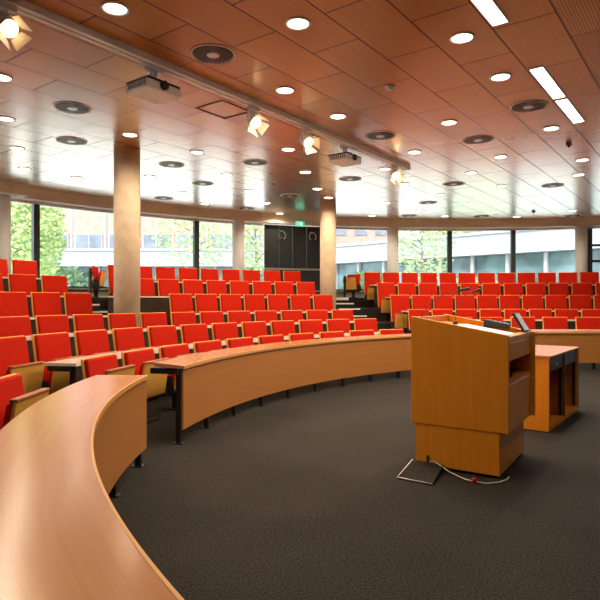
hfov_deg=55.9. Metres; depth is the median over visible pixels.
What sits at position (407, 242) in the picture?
leafy tree
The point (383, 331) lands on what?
cushion
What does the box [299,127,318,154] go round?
track spotlight
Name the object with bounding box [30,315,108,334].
row desk
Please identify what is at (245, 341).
chair
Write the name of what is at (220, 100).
ceiling hatch
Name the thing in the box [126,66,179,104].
ceiling projector
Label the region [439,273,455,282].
chair
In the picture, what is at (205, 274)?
chair
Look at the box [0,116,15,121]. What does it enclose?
recessed light
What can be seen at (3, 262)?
chair
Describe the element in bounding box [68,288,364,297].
wall window
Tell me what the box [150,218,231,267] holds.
leafy tree
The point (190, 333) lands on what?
chair
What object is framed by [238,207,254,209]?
ceiling vent
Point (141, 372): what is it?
seat cushion
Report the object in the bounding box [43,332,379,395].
row desk
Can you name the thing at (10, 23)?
track spotlight
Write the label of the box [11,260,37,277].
chair
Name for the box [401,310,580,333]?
row desk
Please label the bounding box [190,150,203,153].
recessed light
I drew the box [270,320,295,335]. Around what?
chair
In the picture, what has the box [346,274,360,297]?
chair
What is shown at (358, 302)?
platform
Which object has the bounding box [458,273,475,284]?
chair
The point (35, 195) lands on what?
trim
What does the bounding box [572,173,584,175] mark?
recessed light
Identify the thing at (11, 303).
chair
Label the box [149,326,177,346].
cushion
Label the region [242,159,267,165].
ceiling vent
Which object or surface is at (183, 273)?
chair
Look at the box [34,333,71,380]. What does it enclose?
cushion
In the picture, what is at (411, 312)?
chair
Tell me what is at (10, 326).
chair
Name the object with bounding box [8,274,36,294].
chair
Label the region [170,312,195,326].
chair
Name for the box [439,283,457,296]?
chair
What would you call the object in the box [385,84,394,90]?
smoke detector
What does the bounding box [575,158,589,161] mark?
recessed light
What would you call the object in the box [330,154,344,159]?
vent grille
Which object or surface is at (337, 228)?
window
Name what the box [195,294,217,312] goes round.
chair
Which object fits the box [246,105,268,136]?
track spotlight
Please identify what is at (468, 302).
chair
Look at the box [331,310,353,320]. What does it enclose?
chair
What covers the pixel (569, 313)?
chair
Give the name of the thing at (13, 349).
cushion
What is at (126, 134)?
recessed light
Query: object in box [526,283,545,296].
chair
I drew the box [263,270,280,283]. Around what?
chair
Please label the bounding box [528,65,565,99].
recessed light
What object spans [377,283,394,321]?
chair
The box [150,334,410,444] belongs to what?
desk
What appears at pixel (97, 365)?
cushion
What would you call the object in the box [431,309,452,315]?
chair
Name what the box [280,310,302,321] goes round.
chair
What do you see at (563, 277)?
chair
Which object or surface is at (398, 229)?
window
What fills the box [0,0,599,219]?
ceiling
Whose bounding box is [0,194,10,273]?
round column
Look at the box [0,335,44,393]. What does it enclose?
chair
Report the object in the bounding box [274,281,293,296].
chair
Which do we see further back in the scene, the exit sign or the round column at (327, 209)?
the exit sign
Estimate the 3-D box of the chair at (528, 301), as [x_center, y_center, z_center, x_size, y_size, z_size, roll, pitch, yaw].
[6.523,0.445,15.758,0.575,1.170,0.351,0,0,5]
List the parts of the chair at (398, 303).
seat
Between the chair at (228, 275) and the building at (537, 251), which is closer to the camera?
the chair at (228, 275)
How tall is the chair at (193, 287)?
1.170 m
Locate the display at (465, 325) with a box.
[458,324,512,334]
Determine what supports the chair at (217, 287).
on the platform at (380, 324)
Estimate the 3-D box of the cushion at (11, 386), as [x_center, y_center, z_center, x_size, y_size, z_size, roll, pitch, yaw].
[-2.066,0.788,3.969,0.116,0.464,0.538,0,0,0]
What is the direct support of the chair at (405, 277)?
on the platform at (369, 312)
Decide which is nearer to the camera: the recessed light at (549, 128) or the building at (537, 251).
the recessed light at (549, 128)
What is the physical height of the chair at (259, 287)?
1.170 m
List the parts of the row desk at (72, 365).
leg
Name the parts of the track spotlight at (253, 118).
barn door, barn door, barn door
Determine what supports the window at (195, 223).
attached to the wall window at (102, 291)
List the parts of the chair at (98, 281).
seat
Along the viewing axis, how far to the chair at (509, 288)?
17.31 m
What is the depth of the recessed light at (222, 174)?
12.79 m
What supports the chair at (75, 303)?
on the platform
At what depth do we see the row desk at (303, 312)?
12.94 m
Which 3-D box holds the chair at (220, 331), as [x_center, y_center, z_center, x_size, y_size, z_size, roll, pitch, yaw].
[-1.195,0.858,9.498,0.351,0.945,0.565,0,0,39]
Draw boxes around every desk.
[0,375,183,599]
[2,277,41,291]
[25,321,353,362]
[27,295,64,316]
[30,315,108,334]
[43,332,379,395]
[99,296,312,324]
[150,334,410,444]
[154,281,296,295]
[195,311,331,323]
[370,285,595,307]
[385,297,593,322]
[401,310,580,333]
[474,319,575,328]
[529,329,599,330]
[535,331,599,369]
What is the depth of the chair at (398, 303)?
15.48 m
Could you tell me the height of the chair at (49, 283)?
1.170 m
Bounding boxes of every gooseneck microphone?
[421,287,469,317]
[453,288,480,323]
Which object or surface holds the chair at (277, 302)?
on the platform
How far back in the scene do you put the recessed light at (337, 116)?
8.74 m
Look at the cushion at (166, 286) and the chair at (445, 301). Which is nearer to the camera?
the cushion at (166, 286)
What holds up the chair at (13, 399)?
on the floor
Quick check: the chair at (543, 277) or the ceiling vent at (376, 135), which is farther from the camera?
the chair at (543, 277)
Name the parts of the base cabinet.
panel, equipment drawer, rack rail, equipment drawer, panel, rack rail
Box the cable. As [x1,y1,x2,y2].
[429,461,508,483]
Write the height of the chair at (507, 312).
0.945 m
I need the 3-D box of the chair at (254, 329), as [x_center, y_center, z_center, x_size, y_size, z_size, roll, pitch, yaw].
[-0.744,0.858,10.009,0.351,0.945,0.565,0,0,44]
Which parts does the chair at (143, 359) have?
seat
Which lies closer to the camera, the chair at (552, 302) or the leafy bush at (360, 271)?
the chair at (552, 302)
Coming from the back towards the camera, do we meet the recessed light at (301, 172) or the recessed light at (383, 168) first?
the recessed light at (301, 172)
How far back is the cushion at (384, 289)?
16.99 m
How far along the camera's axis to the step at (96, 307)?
13.23 m
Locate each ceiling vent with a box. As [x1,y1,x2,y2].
[53,101,90,113]
[55,136,86,144]
[154,196,172,199]
[159,161,183,167]
[190,44,235,63]
[192,181,213,185]
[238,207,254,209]
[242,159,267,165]
[280,194,299,197]
[339,176,360,180]
[365,131,395,139]
[401,214,416,216]
[419,201,436,203]
[443,181,464,185]
[463,135,493,143]
[509,100,547,112]
[541,183,564,187]
[565,214,581,216]
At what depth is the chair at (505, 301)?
15.87 m
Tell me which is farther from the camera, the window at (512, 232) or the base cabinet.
the window at (512, 232)
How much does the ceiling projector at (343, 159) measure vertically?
0.322 m
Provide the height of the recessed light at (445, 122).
0.014 m
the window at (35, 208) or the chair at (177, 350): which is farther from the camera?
the window at (35, 208)
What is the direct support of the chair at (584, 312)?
on the platform
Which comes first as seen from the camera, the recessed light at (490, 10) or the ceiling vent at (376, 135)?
the recessed light at (490, 10)
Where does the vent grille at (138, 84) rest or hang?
attached to the ceiling projector at (150, 88)
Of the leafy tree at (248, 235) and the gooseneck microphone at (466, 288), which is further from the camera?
the leafy tree at (248, 235)
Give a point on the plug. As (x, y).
(474, 480)
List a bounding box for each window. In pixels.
[11,199,36,204]
[31,202,113,288]
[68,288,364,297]
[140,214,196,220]
[193,219,262,279]
[336,227,386,290]
[398,229,449,230]
[447,229,513,272]
[510,227,589,282]
[588,226,599,271]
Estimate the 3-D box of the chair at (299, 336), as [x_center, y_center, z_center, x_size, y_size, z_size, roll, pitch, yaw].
[0.085,0.940,9.278,0.351,0.780,0.570,0,0,44]
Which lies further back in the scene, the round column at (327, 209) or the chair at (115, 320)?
the round column at (327, 209)
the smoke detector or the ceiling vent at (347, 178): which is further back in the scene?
the ceiling vent at (347, 178)
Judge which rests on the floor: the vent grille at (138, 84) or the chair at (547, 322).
the chair at (547, 322)
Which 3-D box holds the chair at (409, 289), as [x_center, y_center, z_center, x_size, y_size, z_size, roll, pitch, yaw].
[3.274,0.065,17.070,0.575,1.170,0.351,0,0,-10]
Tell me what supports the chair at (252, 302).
on the platform
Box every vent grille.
[128,78,144,89]
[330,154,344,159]
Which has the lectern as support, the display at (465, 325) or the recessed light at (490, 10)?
the display at (465, 325)
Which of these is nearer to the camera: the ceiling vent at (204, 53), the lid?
the lid
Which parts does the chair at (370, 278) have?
seat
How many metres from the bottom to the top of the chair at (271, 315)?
0.945 m
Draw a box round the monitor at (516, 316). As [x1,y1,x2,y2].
[511,313,530,331]
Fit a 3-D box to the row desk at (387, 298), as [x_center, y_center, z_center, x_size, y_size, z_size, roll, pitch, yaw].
[6.886,0.282,16.323,8.788,0.736,1.109,0,0,6]
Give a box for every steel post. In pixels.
[87,268,92,296]
[342,276,346,297]
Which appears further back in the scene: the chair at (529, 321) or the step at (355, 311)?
the step at (355, 311)
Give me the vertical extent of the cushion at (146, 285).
0.854 m
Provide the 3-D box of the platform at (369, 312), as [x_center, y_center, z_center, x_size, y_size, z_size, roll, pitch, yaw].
[0.945,0.795,14.372,26.035,1.070,8.008,0,0,-24]
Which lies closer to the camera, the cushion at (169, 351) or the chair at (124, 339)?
the cushion at (169, 351)
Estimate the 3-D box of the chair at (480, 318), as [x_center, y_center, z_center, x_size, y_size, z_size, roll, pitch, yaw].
[4.333,0.858,12.625,0.565,0.945,0.351,0,0,-8]
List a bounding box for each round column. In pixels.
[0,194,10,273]
[114,148,139,326]
[232,220,244,280]
[320,202,335,309]
[387,227,397,272]
[575,226,587,282]
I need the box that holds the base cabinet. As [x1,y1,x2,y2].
[524,345,578,431]
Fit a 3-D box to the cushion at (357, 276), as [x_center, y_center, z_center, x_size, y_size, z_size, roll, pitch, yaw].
[1.747,-0.612,18.556,0.116,0.464,0.538,0,0,-44]
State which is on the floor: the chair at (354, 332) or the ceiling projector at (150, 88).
the chair at (354, 332)
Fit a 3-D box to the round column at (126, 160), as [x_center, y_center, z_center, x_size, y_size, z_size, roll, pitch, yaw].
[-3.309,-0.760,10.807,0.518,4.180,0.518,0,0,0]
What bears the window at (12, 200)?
attached to the wall window at (102, 291)
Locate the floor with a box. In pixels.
[110,363,599,599]
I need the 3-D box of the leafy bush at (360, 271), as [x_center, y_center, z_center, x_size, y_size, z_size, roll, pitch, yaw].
[4.127,-0.855,34.041,3.418,1.913,3.370,0,0,0]
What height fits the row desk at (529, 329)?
0.686 m
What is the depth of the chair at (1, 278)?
10.98 m
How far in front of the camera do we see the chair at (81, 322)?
8.89 m
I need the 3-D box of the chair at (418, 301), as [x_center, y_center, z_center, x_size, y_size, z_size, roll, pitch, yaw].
[3.404,0.445,15.599,0.575,1.170,0.351,0,0,-11]
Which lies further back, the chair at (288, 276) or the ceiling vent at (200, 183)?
the chair at (288, 276)
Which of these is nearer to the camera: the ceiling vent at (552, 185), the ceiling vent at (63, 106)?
the ceiling vent at (63, 106)
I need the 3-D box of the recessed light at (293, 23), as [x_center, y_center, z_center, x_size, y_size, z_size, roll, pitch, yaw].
[-0.021,-2.843,5.813,0.270,0.014,0.270,0,0,0]
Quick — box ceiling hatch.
[195,100,246,118]
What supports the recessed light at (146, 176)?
in the ceiling
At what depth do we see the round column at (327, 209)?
16.40 m
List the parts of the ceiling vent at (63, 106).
plate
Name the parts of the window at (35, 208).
rail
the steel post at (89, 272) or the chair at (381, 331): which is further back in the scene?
the steel post at (89, 272)
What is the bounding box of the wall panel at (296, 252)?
[264,224,319,294]
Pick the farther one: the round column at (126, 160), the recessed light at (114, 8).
the round column at (126, 160)
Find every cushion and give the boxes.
[0,336,29,376]
[0,374,24,429]
[2,403,12,427]
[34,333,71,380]
[49,371,52,388]
[76,330,109,355]
[84,354,117,378]
[92,266,98,278]
[124,349,154,374]
[139,365,143,374]
[140,279,154,295]
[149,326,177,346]
[159,279,179,295]
[161,344,189,375]
[347,274,359,283]
[364,272,380,293]
[378,283,394,307]
[381,329,403,334]
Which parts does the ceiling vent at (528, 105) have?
plate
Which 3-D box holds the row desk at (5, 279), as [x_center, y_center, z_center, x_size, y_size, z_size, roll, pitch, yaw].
[-6.802,-0.111,10.861,0.535,0.741,4.505,0,0,29]
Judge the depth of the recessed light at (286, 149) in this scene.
10.66 m
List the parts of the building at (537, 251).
post, post, post, post, post, post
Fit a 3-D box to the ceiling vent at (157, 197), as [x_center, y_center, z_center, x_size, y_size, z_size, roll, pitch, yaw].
[-3.811,-2.839,15.787,0.530,0.022,0.530,0,0,0]
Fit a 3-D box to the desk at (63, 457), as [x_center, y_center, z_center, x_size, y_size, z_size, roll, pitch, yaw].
[-0.112,0.967,1.466,1.395,0.726,6.876,0,0,-32]
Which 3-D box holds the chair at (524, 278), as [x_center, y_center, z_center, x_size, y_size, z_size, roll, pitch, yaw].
[7.482,-0.325,18.602,0.575,1.170,0.351,0,0,8]
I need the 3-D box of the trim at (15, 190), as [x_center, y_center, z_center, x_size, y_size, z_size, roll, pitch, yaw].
[-9.278,-2.717,10.180,1.757,0.265,9.676,0,0,23]
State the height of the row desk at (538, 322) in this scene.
0.701 m
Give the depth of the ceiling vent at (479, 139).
9.98 m
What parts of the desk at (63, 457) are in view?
leg, modesty panel, leg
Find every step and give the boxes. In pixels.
[92,304,99,310]
[93,311,107,314]
[336,298,348,302]
[336,303,353,308]
[336,308,359,314]
[353,315,366,318]
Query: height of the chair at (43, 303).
1.170 m
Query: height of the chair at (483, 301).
1.170 m
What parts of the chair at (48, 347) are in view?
seat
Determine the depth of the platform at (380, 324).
15.90 m
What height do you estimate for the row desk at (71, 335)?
0.701 m
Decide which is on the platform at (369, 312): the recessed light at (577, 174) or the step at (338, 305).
the step at (338, 305)
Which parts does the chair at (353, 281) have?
seat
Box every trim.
[0,181,28,198]
[18,188,599,228]
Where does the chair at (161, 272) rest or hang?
on the platform at (369, 312)
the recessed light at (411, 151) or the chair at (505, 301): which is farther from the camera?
the chair at (505, 301)
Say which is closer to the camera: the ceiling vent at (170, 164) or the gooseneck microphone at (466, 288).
the gooseneck microphone at (466, 288)
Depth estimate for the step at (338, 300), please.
17.66 m
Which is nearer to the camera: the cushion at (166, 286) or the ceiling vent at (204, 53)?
the ceiling vent at (204, 53)
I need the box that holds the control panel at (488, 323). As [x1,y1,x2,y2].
[484,319,509,328]
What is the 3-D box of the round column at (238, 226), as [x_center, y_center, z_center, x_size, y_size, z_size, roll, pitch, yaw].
[-2.020,-1.327,18.530,0.430,2.515,0.430,0,0,0]
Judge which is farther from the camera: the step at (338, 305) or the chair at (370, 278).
the chair at (370, 278)
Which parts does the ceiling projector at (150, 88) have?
ceiling plate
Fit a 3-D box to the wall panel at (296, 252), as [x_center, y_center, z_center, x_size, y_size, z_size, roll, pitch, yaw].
[-0.248,-1.310,19.457,2.080,2.480,0.112,0,0,-21]
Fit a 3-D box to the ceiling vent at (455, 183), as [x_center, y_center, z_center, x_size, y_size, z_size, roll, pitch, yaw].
[3.767,-2.839,13.846,0.530,0.022,0.530,0,0,0]
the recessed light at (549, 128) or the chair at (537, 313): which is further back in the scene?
the chair at (537, 313)
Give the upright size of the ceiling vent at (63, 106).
0.022 m
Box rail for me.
[2,0,409,170]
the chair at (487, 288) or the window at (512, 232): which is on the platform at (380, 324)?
the chair at (487, 288)
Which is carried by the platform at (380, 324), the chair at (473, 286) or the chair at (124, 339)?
the chair at (473, 286)
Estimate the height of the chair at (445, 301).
1.170 m
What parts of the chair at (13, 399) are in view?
seat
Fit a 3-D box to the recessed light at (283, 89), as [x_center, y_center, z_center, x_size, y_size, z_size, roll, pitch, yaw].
[-0.204,-2.843,7.668,0.270,0.014,0.270,0,0,0]
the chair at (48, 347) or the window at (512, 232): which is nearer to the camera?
the chair at (48, 347)
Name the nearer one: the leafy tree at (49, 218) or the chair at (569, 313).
the chair at (569, 313)
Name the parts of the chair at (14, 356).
seat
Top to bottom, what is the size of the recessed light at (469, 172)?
0.014 m
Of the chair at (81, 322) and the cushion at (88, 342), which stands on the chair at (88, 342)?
the cushion at (88, 342)
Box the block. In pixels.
[336,230,386,244]
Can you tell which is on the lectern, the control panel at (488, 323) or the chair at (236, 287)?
the control panel at (488, 323)
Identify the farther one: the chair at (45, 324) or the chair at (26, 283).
the chair at (26, 283)
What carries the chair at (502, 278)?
on the platform at (369, 312)
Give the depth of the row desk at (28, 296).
10.73 m
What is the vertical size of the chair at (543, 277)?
1.170 m
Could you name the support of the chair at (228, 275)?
on the platform at (369, 312)
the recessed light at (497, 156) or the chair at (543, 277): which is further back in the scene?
the chair at (543, 277)
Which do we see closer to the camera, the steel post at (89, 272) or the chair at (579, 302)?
the steel post at (89, 272)
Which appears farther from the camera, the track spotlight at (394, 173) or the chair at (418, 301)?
the chair at (418, 301)
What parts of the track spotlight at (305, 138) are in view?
barn door, barn door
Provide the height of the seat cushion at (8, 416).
0.355 m
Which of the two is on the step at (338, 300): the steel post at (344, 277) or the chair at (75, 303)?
the steel post at (344, 277)
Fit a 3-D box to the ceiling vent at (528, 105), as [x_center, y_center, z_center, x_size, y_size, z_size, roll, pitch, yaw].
[3.357,-2.839,8.300,0.530,0.022,0.530,0,0,0]
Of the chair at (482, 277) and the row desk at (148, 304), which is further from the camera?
the chair at (482, 277)
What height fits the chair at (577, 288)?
1.170 m
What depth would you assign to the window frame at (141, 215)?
17.50 m
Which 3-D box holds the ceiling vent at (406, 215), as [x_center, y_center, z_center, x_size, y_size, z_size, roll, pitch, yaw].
[3.676,-2.839,19.056,0.530,0.022,0.530,0,0,0]
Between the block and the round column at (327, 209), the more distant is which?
the block
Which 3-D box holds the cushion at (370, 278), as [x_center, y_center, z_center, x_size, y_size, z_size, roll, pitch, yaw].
[2.381,-0.477,18.439,0.543,0.854,0.175,0,0,-12]
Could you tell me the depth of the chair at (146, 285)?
13.61 m
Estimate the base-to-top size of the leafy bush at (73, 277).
2.767 m
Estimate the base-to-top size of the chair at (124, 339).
0.945 m
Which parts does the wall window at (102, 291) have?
sill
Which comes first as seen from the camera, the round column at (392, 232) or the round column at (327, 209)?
the round column at (327, 209)
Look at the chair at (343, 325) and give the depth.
11.34 m
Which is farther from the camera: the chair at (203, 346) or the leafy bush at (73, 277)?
the leafy bush at (73, 277)
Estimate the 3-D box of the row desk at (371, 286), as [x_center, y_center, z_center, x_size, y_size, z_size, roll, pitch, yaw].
[7.074,-0.111,17.734,9.708,0.741,1.184,0,0,6]
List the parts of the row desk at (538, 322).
modesty panel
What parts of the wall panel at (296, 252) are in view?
cross rail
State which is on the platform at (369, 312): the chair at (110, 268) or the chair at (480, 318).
the chair at (110, 268)
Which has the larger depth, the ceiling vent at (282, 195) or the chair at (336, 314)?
the ceiling vent at (282, 195)
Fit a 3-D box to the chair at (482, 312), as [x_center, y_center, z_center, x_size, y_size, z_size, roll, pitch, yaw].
[4.787,0.698,14.072,0.565,0.945,0.351,0,0,-4]
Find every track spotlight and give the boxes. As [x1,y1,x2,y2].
[0,0,32,51]
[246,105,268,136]
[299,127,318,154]
[390,164,404,184]
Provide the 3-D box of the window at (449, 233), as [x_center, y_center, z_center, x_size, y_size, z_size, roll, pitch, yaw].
[6.571,-1.458,20.639,2.369,2.255,0.239,0,0,4]
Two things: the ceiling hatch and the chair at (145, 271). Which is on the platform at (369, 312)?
the chair at (145, 271)
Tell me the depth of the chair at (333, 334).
9.77 m
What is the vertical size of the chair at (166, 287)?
1.170 m
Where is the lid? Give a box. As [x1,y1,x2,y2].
[397,459,443,484]
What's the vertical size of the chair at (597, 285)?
1.170 m
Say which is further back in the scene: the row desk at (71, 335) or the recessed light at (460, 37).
the row desk at (71, 335)
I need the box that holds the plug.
[472,476,476,483]
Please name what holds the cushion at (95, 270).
on the chair at (98, 281)
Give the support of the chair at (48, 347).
on the floor
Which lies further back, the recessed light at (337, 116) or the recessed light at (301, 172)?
the recessed light at (301, 172)
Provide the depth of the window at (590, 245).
19.93 m
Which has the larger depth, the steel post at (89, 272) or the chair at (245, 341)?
the steel post at (89, 272)
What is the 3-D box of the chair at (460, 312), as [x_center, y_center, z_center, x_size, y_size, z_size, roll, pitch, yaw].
[4.165,0.698,14.005,0.565,0.945,0.351,0,0,-8]
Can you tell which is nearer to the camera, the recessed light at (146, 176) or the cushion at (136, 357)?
the cushion at (136, 357)
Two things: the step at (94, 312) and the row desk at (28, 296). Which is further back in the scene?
the step at (94, 312)
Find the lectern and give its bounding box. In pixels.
[411,314,534,476]
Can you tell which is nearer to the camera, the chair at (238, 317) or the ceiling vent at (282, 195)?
the chair at (238, 317)
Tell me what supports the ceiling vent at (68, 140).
in the ceiling
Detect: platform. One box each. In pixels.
[92,297,377,309]
[100,308,389,325]
[377,321,406,333]
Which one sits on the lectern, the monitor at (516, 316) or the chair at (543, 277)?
the monitor at (516, 316)
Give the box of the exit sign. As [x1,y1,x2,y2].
[295,214,304,226]
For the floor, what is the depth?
3.60 m
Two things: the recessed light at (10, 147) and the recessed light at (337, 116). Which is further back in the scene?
the recessed light at (10, 147)
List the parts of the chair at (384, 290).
seat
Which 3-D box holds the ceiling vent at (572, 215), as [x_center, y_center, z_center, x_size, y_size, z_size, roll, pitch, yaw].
[9.208,-2.839,19.056,0.530,0.022,0.530,0,0,0]
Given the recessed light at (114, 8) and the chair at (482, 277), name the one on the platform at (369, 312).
the chair at (482, 277)
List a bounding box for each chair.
[0,259,7,276]
[0,273,3,291]
[0,292,28,316]
[0,316,31,336]
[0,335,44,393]
[0,373,49,429]
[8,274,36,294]
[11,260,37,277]
[30,292,61,316]
[31,332,84,394]
[35,315,69,333]
[41,275,67,295]
[64,293,92,315]
[73,314,103,330]
[73,329,119,355]
[81,353,135,379]
[91,266,106,296]
[107,265,113,295]
[107,313,136,329]
[112,327,152,350]
[121,348,169,422]
[140,266,152,278]
[140,278,154,326]
[140,312,166,327]
[147,325,186,346]
[155,267,174,280]
[157,279,179,324]
[158,343,201,409]
[169,294,192,311]
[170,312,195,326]
[178,268,197,281]
[180,324,208,343]
[182,280,203,295]
[193,340,228,352]
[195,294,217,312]
[199,311,223,324]
[200,268,218,281]
[206,280,226,296]
[211,322,238,340]
[219,294,241,312]
[221,269,239,282]
[226,337,253,347]
[227,311,250,323]
[229,281,249,296]
[241,321,266,337]
[242,270,260,282]
[243,294,264,311]
[252,281,271,296]
[254,310,276,322]
[258,334,283,344]
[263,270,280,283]
[267,294,287,311]
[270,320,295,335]
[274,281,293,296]
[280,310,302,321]
[283,271,300,283]
[288,333,314,340]
[290,295,310,310]
[296,282,314,296]
[298,319,322,334]
[306,310,327,321]
[313,295,332,310]
[319,331,343,338]
[326,319,349,332]
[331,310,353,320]
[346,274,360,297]
[349,330,373,336]
[354,318,377,331]
[364,272,380,307]
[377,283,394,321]
[379,329,403,371]
[382,272,399,284]
[390,295,409,329]
[397,283,415,296]
[401,273,417,284]
[408,309,429,333]
[411,295,431,310]
[418,283,436,296]
[420,273,436,284]
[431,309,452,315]
[433,295,452,308]
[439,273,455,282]
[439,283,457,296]
[454,295,474,308]
[455,309,476,318]
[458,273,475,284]
[460,283,478,296]
[476,295,496,309]
[477,273,494,284]
[479,309,501,316]
[479,317,503,321]
[482,283,500,296]
[497,273,514,284]
[499,295,519,309]
[503,283,522,296]
[504,309,526,318]
[510,317,535,328]
[517,273,535,284]
[522,295,542,309]
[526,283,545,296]
[529,309,551,318]
[537,272,555,284]
[542,317,567,328]
[545,295,566,309]
[548,283,568,296]
[554,309,577,318]
[558,272,576,284]
[569,295,591,310]
[571,283,592,296]
[575,317,599,329]
[579,272,598,284]
[581,309,599,316]
[593,295,599,308]
[595,283,599,294]
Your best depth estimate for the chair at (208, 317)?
11.06 m
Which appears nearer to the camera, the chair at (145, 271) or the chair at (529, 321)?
the chair at (529, 321)
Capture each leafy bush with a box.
[49,266,92,286]
[341,270,382,288]
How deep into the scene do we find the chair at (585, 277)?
18.30 m
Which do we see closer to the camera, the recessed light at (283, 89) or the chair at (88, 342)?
the chair at (88, 342)
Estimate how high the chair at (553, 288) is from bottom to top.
1.170 m
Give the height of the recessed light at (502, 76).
0.014 m
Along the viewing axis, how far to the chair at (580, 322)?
12.71 m
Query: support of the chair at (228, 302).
on the platform
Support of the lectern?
on the floor
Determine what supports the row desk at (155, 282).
on the platform at (369, 312)
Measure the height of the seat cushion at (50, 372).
0.355 m
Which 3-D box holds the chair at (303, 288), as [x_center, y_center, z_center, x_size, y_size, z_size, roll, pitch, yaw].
[0.217,0.065,16.144,0.575,1.170,0.351,0,0,-24]
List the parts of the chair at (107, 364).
seat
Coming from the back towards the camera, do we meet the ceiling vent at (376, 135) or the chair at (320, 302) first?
the chair at (320, 302)
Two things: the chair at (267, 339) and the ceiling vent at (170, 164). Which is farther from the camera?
the ceiling vent at (170, 164)
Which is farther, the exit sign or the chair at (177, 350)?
the exit sign
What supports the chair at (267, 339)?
on the floor
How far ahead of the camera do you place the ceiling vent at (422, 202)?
16.43 m
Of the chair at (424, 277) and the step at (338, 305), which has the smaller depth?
the step at (338, 305)
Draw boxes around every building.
[11,202,263,286]
[336,229,599,288]
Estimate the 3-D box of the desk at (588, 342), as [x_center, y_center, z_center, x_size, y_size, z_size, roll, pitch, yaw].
[6.565,0.967,10.547,6.100,0.726,1.069,0,0,9]
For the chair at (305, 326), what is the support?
on the floor
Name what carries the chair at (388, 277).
on the platform at (369, 312)
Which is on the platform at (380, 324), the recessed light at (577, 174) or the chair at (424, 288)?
the chair at (424, 288)
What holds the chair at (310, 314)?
on the platform
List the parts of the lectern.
panel, panel, frame, panel, rail, drawer, door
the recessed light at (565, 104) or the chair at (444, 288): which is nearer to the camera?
the recessed light at (565, 104)
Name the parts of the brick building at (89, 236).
pane, pane, pane, pane, pane, pane, pane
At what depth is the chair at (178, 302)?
12.57 m
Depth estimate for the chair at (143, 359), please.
6.16 m
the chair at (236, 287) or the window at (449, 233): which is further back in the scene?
the window at (449, 233)
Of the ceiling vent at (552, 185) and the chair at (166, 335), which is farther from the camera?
the ceiling vent at (552, 185)
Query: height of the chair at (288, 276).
1.170 m
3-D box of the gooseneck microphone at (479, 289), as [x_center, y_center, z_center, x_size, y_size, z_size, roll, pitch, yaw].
[1.448,0.054,4.904,0.246,0.314,0.043,0,0,34]
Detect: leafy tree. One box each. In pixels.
[11,202,67,277]
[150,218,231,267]
[245,225,263,278]
[386,231,455,280]
[425,231,483,236]
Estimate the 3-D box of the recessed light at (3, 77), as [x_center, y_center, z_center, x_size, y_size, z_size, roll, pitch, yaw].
[-3.815,-2.843,7.221,0.270,0.014,0.270,0,0,0]
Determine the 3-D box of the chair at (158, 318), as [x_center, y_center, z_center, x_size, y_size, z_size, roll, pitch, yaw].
[-2.537,0.698,10.036,0.351,0.945,0.565,0,0,37]
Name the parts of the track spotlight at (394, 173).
barn door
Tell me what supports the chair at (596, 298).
on the platform
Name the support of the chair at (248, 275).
on the platform at (369, 312)
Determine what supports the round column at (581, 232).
on the platform at (358, 302)
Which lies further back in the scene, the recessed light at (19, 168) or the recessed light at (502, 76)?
the recessed light at (19, 168)
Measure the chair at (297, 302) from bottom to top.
1.170 m
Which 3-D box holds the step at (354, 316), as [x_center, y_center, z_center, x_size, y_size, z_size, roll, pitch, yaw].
[1.545,0.549,16.473,0.676,0.201,0.510,0,0,-18]
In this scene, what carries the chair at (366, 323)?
on the floor
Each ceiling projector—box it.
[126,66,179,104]
[328,145,360,166]
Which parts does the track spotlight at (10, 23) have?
barn door, barn door, barn door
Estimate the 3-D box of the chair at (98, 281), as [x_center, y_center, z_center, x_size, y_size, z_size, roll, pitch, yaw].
[-5.079,-0.460,14.179,0.351,0.780,0.570,0,0,-8]
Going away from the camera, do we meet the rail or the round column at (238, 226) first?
the rail
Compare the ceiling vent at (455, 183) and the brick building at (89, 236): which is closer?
the ceiling vent at (455, 183)
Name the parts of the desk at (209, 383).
leg, leg, leg, leg, leg, leg, leg, leg, leg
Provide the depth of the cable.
4.16 m
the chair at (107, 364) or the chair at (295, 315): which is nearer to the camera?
the chair at (107, 364)
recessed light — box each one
[0,73,12,81]
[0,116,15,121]
[9,146,24,150]
[17,167,30,170]
[100,1,128,15]
[122,132,137,136]
[144,175,155,177]
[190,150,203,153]
[221,173,232,175]
[275,86,294,93]
[281,147,294,151]
[285,16,310,29]
[299,171,310,173]
[329,113,346,119]
[378,167,390,170]
[407,150,421,153]
[440,120,457,125]
[449,31,474,43]
[465,171,477,173]
[470,0,509,26]
[489,72,511,81]
[493,155,507,158]
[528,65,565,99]
[542,126,559,130]
[554,97,584,123]
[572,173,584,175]
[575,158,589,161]

